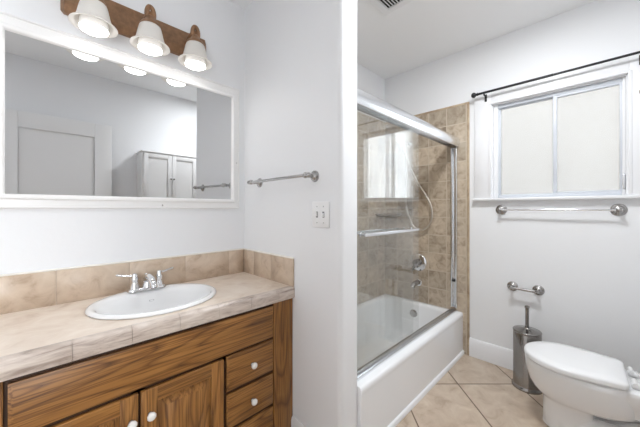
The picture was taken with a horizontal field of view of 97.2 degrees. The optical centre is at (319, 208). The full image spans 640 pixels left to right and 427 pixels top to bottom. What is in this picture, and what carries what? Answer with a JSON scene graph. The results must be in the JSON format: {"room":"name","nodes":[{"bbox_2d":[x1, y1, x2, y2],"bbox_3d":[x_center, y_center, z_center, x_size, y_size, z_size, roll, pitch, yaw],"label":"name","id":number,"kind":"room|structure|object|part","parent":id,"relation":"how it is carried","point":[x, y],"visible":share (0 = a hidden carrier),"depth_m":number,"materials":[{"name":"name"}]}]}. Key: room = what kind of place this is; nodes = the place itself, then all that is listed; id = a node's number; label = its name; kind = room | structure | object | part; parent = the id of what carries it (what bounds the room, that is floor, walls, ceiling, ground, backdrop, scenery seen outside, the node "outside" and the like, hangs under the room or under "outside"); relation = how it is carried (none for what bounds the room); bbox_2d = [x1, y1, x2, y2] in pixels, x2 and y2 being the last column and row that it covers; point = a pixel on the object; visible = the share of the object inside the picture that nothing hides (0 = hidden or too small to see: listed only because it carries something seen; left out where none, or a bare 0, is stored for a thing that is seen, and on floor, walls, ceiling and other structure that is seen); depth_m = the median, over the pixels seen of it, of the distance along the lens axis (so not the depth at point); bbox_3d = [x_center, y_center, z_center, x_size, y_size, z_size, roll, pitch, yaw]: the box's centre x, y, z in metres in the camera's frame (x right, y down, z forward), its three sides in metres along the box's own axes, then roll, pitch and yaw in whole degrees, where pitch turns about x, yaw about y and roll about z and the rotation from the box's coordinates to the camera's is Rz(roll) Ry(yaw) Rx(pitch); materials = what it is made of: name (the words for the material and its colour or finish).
{"room":"bathroom","nodes":[
{"label":"bathroom","id":0,"kind":"room"},
{"bbox_2d":[0,0,243,304],"bbox_3d":[-1.380,-0.068,1.262,2.434,2.736,0.100,0,0,-45],"label":"wall","id":1,"kind":"structure","parent":0,"point":[30,239],"depth_m":1.57,"materials":[{"name":"white paint"}]},
{"bbox_2d":[0,11,238,208],"bbox_3d":[-0.978,-0.420,1.573,1.157,0.837,0.029,0,0,-45],"label":"mirror","id":2,"kind":"object","parent":1,"relation":"attached to","point":[85,123],"visible":1,"depth_m":1.45,"materials":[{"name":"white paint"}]},
{"bbox_2d":[0,248,243,313],"bbox_3d":[-1.034,0.364,1.527,1.376,0.168,0.014,0,0,-45],"label":"backsplash","id":3,"kind":"structure","parent":1,"relation":"attached to","point":[20,291],"depth_m":1.43,"materials":[{"name":"beige tile"}]},
{"bbox_2d":[60,0,211,70],"bbox_3d":[-0.897,-0.945,1.491,0.690,0.266,0.260,0,0,-45],"label":"vanity light","id":4,"kind":"object","parent":1,"relation":"attached to","point":[147,34],"visible":1,"depth_m":1.45,"materials":[{"name":"brown metal"}]},
{"bbox_3d":[-1.037,-0.891,1.294,0.180,0.106,0.180,0,0,-45],"label":"lamp shade","id":5,"kind":"part","parent":4,"relation":"part of","materials":[{"name":"white glass"}]},
{"bbox_3d":[-1.037,-0.875,1.294,0.108,0.126,0.108,0,0,-45],"label":"bulb","id":6,"kind":"part","parent":4,"relation":"part of","materials":[{"name":"white glass"}]},
{"bbox_3d":[-0.875,-0.891,1.455,0.180,0.106,0.180,0,0,-45],"label":"lamp shade","id":7,"kind":"part","parent":4,"relation":"part of","materials":[{"name":"white glass"}]},
{"bbox_3d":[-0.875,-0.875,1.455,0.108,0.126,0.108,0,0,-45],"label":"bulb","id":8,"kind":"part","parent":4,"relation":"part of","materials":[{"name":"white glass"}]},
{"bbox_3d":[-0.910,-0.997,1.490,0.094,0.114,0.191,0,0,-45],"label":"arm","id":9,"kind":"part","parent":4,"relation":"part of","materials":[{"name":"brown metal"}]},
{"bbox_3d":[-0.748,-0.997,1.651,0.094,0.114,0.191,0,0,-45],"label":"arm","id":10,"kind":"part","parent":4,"relation":"part of","materials":[{"name":"brown metal"}]},
{"bbox_3d":[-0.714,-0.891,1.616,0.180,0.106,0.180,0,0,-45],"label":"lamp shade","id":11,"kind":"part","parent":4,"relation":"part of","materials":[{"name":"white glass"}]},
{"bbox_3d":[-0.714,-0.875,1.616,0.108,0.126,0.108,0,0,-45],"label":"bulb","id":12,"kind":"part","parent":4,"relation":"part of","materials":[{"name":"white glass"}]},
{"bbox_2d":[244,0,356,426],"bbox_3d":[-0.178,-0.068,1.748,0.148,2.736,0.913,0,0,-45],"label":"wall","id":13,"kind":"structure","parent":0,"point":[300,56],"depth_m":1.54,"materials":[{"name":"white paint"}]},
{"bbox_2d":[247,171,318,186],"bbox_3d":[-0.243,-0.175,1.670,0.082,0.062,0.602,0,0,-45],"label":"towel bar","id":14,"kind":"object","parent":13,"relation":"attached to","point":[314,175],"visible":1,"depth_m":1.54,"materials":[{"name":"silver metal"}]},
{"bbox_3d":[-0.432,-0.175,1.859,0.082,0.062,0.067,0,0,-45],"label":"post","id":15,"kind":"part","parent":14,"relation":"part of","materials":[{"name":"silver metal"}]},
{"bbox_3d":[-0.054,-0.175,1.481,0.082,0.062,0.067,0,0,-45],"label":"post","id":16,"kind":"part","parent":14,"relation":"part of","materials":[{"name":"silver metal"}]},
{"bbox_2d":[312,202,329,227],"bbox_3d":[0.000,0.029,1.470,0.021,0.135,0.124,0,0,-45],"label":"light switch","id":17,"kind":"object","parent":13,"relation":"attached to","point":[320,210],"visible":1,"depth_m":1.46,"materials":[{"name":"white plastic"}]},
{"bbox_2d":[357,63,384,121],"bbox_3d":[0.118,-0.068,2.676,1.683,2.736,0.218,0,0,-45],"label":"wall","id":18,"kind":"structure","parent":0,"point":[368,81],"depth_m":2.93,"materials":[{"name":"white paint"}]},
{"bbox_2d":[357,111,384,303],"bbox_3d":[0.177,0.172,2.573,1.521,2.255,0.012,0,0,-45],"label":"tiled wall","id":19,"kind":"structure","parent":18,"relation":"attached to","point":[370,130],"depth_m":2.90,"materials":[{"name":"beige tile"}]},
{"bbox_2d":[229,0,595,78],"bbox_3d":[0.026,-1.486,1.046,4.117,0.100,2.393,0,0,-45],"label":"ceiling","id":20,"kind":"structure","parent":0,"point":[418,33],"depth_m":2.22,"materials":[{"name":"white paint"}]},
{"bbox_2d":[369,0,412,15],"bbox_3d":[0.482,-1.430,1.860,0.312,0.012,0.308,0,0,-45],"label":"ceiling vent","id":21,"kind":"object","parent":20,"relation":"in","point":[386,7],"visible":1,"depth_m":1.97,"materials":[{"name":"white metal"}]},
{"bbox_2d":[396,354,548,426],"bbox_3d":[0.026,1.350,1.046,4.117,0.100,2.393,0,0,-45],"label":"floor","id":22,"kind":"structure","parent":0,"point":[474,392],"depth_m":1.89,"materials":[{"name":"tile"}]},
{"bbox_2d":[0,298,292,426],"bbox_3d":[-0.813,0.906,1.342,1.348,0.787,0.583,0,0,-45],"label":"vanity cabinet","id":23,"kind":"object","parent":22,"relation":"on","point":[236,370],"visible":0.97,"depth_m":1.20,"materials":[{"name":"brown wood"}]},
{"bbox_3d":[-0.828,0.957,0.976,0.339,0.486,0.018,0,0,-45],"label":"door","id":24,"kind":"part","parent":23,"relation":"part of","materials":[{"name":"brown wood"}]},
{"bbox_3d":[-0.828,0.957,0.976,0.231,0.378,0.017,0,0,-45],"label":"panel","id":25,"kind":"part","parent":23,"relation":"part of","materials":[{"name":"brown wood"}]},
{"bbox_3d":[-0.706,0.811,1.060,0.031,0.033,0.034,0,0,-45],"label":"knob","id":26,"kind":"part","parent":23,"relation":"part of","materials":[{"name":"white glass"}]},
{"bbox_2d":[0,248,294,381],"bbox_3d":[-0.835,0.396,1.337,1.390,0.232,0.563,0,0,-45],"label":"countertop","id":27,"kind":"structure","parent":23,"relation":"on","point":[37,333],"depth_m":1.28,"materials":[{"name":"beige tile"}]},
{"bbox_2d":[116,267,173,292],"bbox_3d":[-0.893,0.383,1.483,0.276,0.097,0.172,0,0,-45],"label":"faucet","id":28,"kind":"object","parent":27,"relation":"on","point":[149,281],"visible":1,"depth_m":1.48,"materials":[{"name":"silver metal"}]},
{"bbox_3d":[-0.993,0.376,1.461,0.104,0.084,0.049,0,0,-45],"label":"handle","id":29,"kind":"part","parent":28,"relation":"part of","materials":[{"name":"silver metal"}]},
{"bbox_3d":[-0.892,0.380,1.481,0.054,0.076,0.168,0,0,-45],"label":"spout","id":30,"kind":"part","parent":28,"relation":"part of","materials":[{"name":"silver metal"}]},
{"bbox_3d":[-0.871,0.376,1.582,0.104,0.084,0.049,0,0,-45],"label":"handle","id":31,"kind":"part","parent":28,"relation":"part of","materials":[{"name":"silver metal"}]},
{"bbox_2d":[85,283,215,319],"bbox_3d":[-0.799,0.508,1.390,0.554,0.155,0.476,0,0,-45],"label":"sink","id":32,"kind":"object","parent":27,"relation":"in","point":[171,298],"visible":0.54,"depth_m":1.45,"materials":[{"name":"white ceramic"}]},
{"bbox_3d":[-0.661,0.811,1.105,0.031,0.033,0.034,0,0,-45],"label":"knob","id":33,"kind":"part","parent":23,"relation":"part of","materials":[{"name":"white glass"}]},
{"bbox_3d":[-0.582,0.957,1.222,0.339,0.486,0.018,0,0,-45],"label":"door","id":34,"kind":"part","parent":23,"relation":"part of","materials":[{"name":"brown wood"}]},
{"bbox_3d":[-0.582,0.957,1.222,0.231,0.378,0.017,0,0,-45],"label":"panel","id":35,"kind":"part","parent":23,"relation":"part of","materials":[{"name":"brown wood"}]},
{"bbox_3d":[-0.354,0.980,1.450,0.270,0.164,0.017,0,0,-45],"label":"drawer","id":36,"kind":"part","parent":23,"relation":"part of","materials":[{"name":"brown wood"}]},
{"bbox_3d":[-0.354,0.796,1.450,0.270,0.168,0.017,0,0,-45],"label":"drawer","id":37,"kind":"part","parent":23,"relation":"part of","materials":[{"name":"brown wood"}]},
{"bbox_3d":[-0.336,0.978,1.432,0.031,0.033,0.034,0,0,-45],"label":"knob","id":38,"kind":"part","parent":23,"relation":"part of","materials":[{"name":"white glass"}]},
{"bbox_3d":[-0.336,0.794,1.432,0.031,0.033,0.034,0,0,-45],"label":"knob","id":39,"kind":"part","parent":23,"relation":"part of","materials":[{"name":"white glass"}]},
{"bbox_3d":[-0.354,1.140,1.450,0.270,0.120,0.017,0,0,-45],"label":"drawer","id":40,"kind":"part","parent":23,"relation":"part of","materials":[{"name":"brown wood"}]},
{"bbox_2d":[357,293,463,426],"bbox_3d":[0.470,1.114,2.280,1.519,0.372,0.815,0,0,-45],"label":"bathtub","id":41,"kind":"object","parent":22,"relation":"on","point":[388,393],"visible":0.59,"depth_m":2.14,"materials":[{"name":"white ceramic"}]},
{"bbox_2d":[357,88,459,381],"bbox_3d":[0.700,0.135,2.050,1.519,1.585,0.148,0,0,-45],"label":"sliding shower door","id":42,"kind":"structure","parent":41,"relation":"on","point":[367,103],"depth_m":2.03,"materials":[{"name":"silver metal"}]},
{"bbox_3d":[0.704,-0.611,2.046,1.519,0.094,0.080,0,0,-45],"label":"header rail","id":43,"kind":"part","parent":42,"relation":"part of","materials":[{"name":"silver metal"}]},
{"bbox_3d":[0.918,1.028,2.774,0.014,0.076,0.076,0,0,-45],"label":"overflow plate","id":44,"kind":"part","parent":41,"relation":"part of","materials":[{"name":"silver metal"}]},
{"bbox_2d":[511,305,542,394],"bbox_3d":[1.516,1.004,2.065,0.192,0.593,0.192,0,0,-45],"label":"toilet brush holder","id":45,"kind":"object","parent":22,"relation":"on","point":[521,380],"visible":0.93,"depth_m":2.02,"materials":[{"name":"silver metal"}]},
{"bbox_3d":[1.516,0.788,2.065,0.032,0.163,0.032,0,0,-45],"label":"brush handle","id":46,"kind":"part","parent":45,"relation":"part of","materials":[{"name":"silver metal"}]},
{"bbox_2d":[524,341,639,426],"bbox_3d":[1.574,0.927,1.579,0.703,0.745,0.418,0,0,43],"label":"toilet","id":47,"kind":"object","parent":22,"relation":"on","point":[579,387],"visible":1,"depth_m":1.55,"materials":[{"name":"white ceramic"}]},
{"bbox_3d":[1.480,0.889,1.666,0.447,0.035,0.388,0,0,43],"label":"lid","id":48,"kind":"part","parent":47,"relation":"part of","materials":[{"name":"white"}]},
{"bbox_2d":[385,0,639,372],"bbox_3d":[1.488,-0.068,2.425,0.100,2.736,2.075,0,0,-45],"label":"wall","id":49,"kind":"structure","parent":0,"point":[586,264],"depth_m":2.12,"materials":[{"name":"white paint"}]},
{"bbox_2d":[385,104,466,354],"bbox_3d":[1.015,0.182,2.819,0.012,2.235,0.848,0,0,-45],"label":"tiled wall","id":50,"kind":"structure","parent":49,"relation":"attached to","point":[429,160],"depth_m":2.77,"materials":[{"name":"beige tile"}]},
{"bbox_2d":[375,213,400,215],"bbox_3d":[0.719,0.063,2.968,0.195,0.030,0.195,0,0,-45],"label":"corner shelf","id":51,"kind":"object","parent":50,"relation":"attached to","point":[378,214],"visible":1,"depth_m":2.94,"materials":[{"name":"brown ceramic"}]},
{"bbox_2d":[396,135,432,230],"bbox_3d":[0.920,-0.255,2.747,0.230,0.940,0.308,0,0,-45],"label":"shower","id":52,"kind":"object","parent":50,"relation":"attached to","point":[399,139],"visible":0.98,"depth_m":2.78,"materials":[{"name":"silver metal"}]},
{"bbox_3d":[0.860,-0.648,2.840,0.183,0.080,0.056,0,0,-45],"label":"arm","id":53,"kind":"part","parent":52,"relation":"part of","materials":[{"name":"silver metal"}]},
{"bbox_2d":[410,278,421,288],"bbox_3d":[0.940,0.739,2.786,0.142,0.080,0.072,0,0,-45],"label":"tub spout","id":54,"kind":"object","parent":50,"relation":"attached to","point":[417,281],"visible":1,"depth_m":2.77,"materials":[{"name":"silver metal"}]},
{"bbox_3d":[0.940,0.744,2.786,0.142,0.070,0.050,0,0,-45],"label":"spout","id":55,"kind":"part","parent":54,"relation":"part of","materials":[{"name":"silver metal"}]},
{"bbox_2d":[410,253,426,270],"bbox_3d":[0.964,0.535,2.809,0.075,0.176,0.176,0,0,-45],"label":"shower valve","id":56,"kind":"object","parent":50,"relation":"attached to","point":[418,262],"visible":1,"depth_m":2.80,"materials":[{"name":"silver metal"}]},
{"bbox_3d":[0.957,0.556,2.804,0.059,0.114,0.074,0,0,-45],"label":"lever","id":57,"kind":"part","parent":56,"relation":"part of","materials":[{"name":"silver metal"}]},
{"bbox_2d":[385,102,469,354],"bbox_3d":[1.021,0.172,2.812,0.013,2.255,0.868,0,0,-45],"label":"trim","id":58,"kind":"structure","parent":49,"relation":"attached to","point":[465,103],"depth_m":2.50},
{"bbox_2d":[469,338,512,369],"bbox_3d":[1.754,1.222,2.077,0.016,0.157,1.207,0,0,-45],"label":"baseboard","id":59,"kind":"structure","parent":49,"relation":"attached to","point":[491,353],"depth_m":2.38,"materials":[{"name":"white"}]},
{"bbox_2d":[507,281,544,294],"bbox_3d":[1.591,0.624,2.197,0.078,0.076,0.243,0,0,-45],"label":"toilet paper holder","id":60,"kind":"object","parent":49,"relation":"attached to","point":[538,290],"visible":1,"depth_m":2.17,"materials":[{"name":"silver metal"}]},
{"bbox_3d":[1.532,0.624,2.256,0.078,0.076,0.076,0,0,-45],"label":"post","id":61,"kind":"part","parent":60,"relation":"part of","materials":[{"name":"silver metal"}]},
{"bbox_3d":[1.650,0.624,2.138,0.078,0.076,0.076,0,0,-45],"label":"post","id":62,"kind":"part","parent":60,"relation":"part of","materials":[{"name":"silver metal"}]},
{"bbox_2d":[471,51,639,101],"bbox_3d":[1.724,-0.956,2.038,0.076,0.085,1.153,0,0,-45],"label":"curtain rod","id":63,"kind":"object","parent":49,"relation":"attached to","point":[473,95],"visible":1,"depth_m":2.05,"materials":[{"name":"black paint"}]},
{"bbox_2d":[472,54,639,200],"bbox_3d":[1.747,-0.534,2.127,0.135,0.932,1.062,0,0,-45],"label":"window","id":64,"kind":"structure","parent":49,"relation":"in","point":[572,135],"depth_m":2.08,"materials":[{"name":"white"}]},
{"bbox_3d":[1.654,-0.480,2.267,0.022,0.734,0.377,0,0,-45],"label":"fixed sash","id":65,"kind":"part","parent":64,"relation":"part of","materials":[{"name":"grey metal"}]},
{"bbox_3d":[1.654,-0.480,2.267,0.006,0.718,0.341,0,0,-45],"label":"pane","id":66,"kind":"part","parent":64,"relation":"part of","materials":[{"name":"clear glass"}]},
{"bbox_3d":[1.736,-0.079,2.117,0.105,0.022,1.062,0,0,-45],"label":"sill","id":67,"kind":"part","parent":64,"relation":"part of","materials":[{"name":"white"}]},
{"bbox_3d":[1.762,-0.485,2.144,0.090,0.800,0.790,0,0,-45],"label":"frame","id":68,"kind":"part","parent":64,"relation":"part of","materials":[{"name":"white"}]},
{"bbox_3d":[1.890,-0.480,1.999,0.022,0.734,0.369,0,0,-45],"label":"sliding sash","id":69,"kind":"part","parent":64,"relation":"part of","materials":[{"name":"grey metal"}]},
{"bbox_3d":[1.890,-0.480,1.999,0.006,0.702,0.321,0,0,-45],"label":"pane","id":70,"kind":"part","parent":64,"relation":"part of","materials":[{"name":"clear glass"}]},
{"bbox_2d":[496,204,627,215],"bbox_3d":[1.713,0.006,2.075,0.076,0.082,0.750,0,0,-45],"label":"towel bar","id":71,"kind":"object","parent":49,"relation":"attached to","point":[616,209],"visible":1,"depth_m":1.95,"materials":[{"name":"silver metal"}]},
{"bbox_3d":[1.477,0.006,2.312,0.076,0.082,0.082,0,0,-45],"label":"post","id":72,"kind":"part","parent":71,"relation":"part of","materials":[{"name":"silver metal"}]},
{"bbox_3d":[1.950,0.006,1.839,0.076,0.082,0.082,0,0,-45],"label":"post","id":73,"kind":"part","parent":71,"relation":"part of","materials":[{"name":"silver metal"}]}
]}

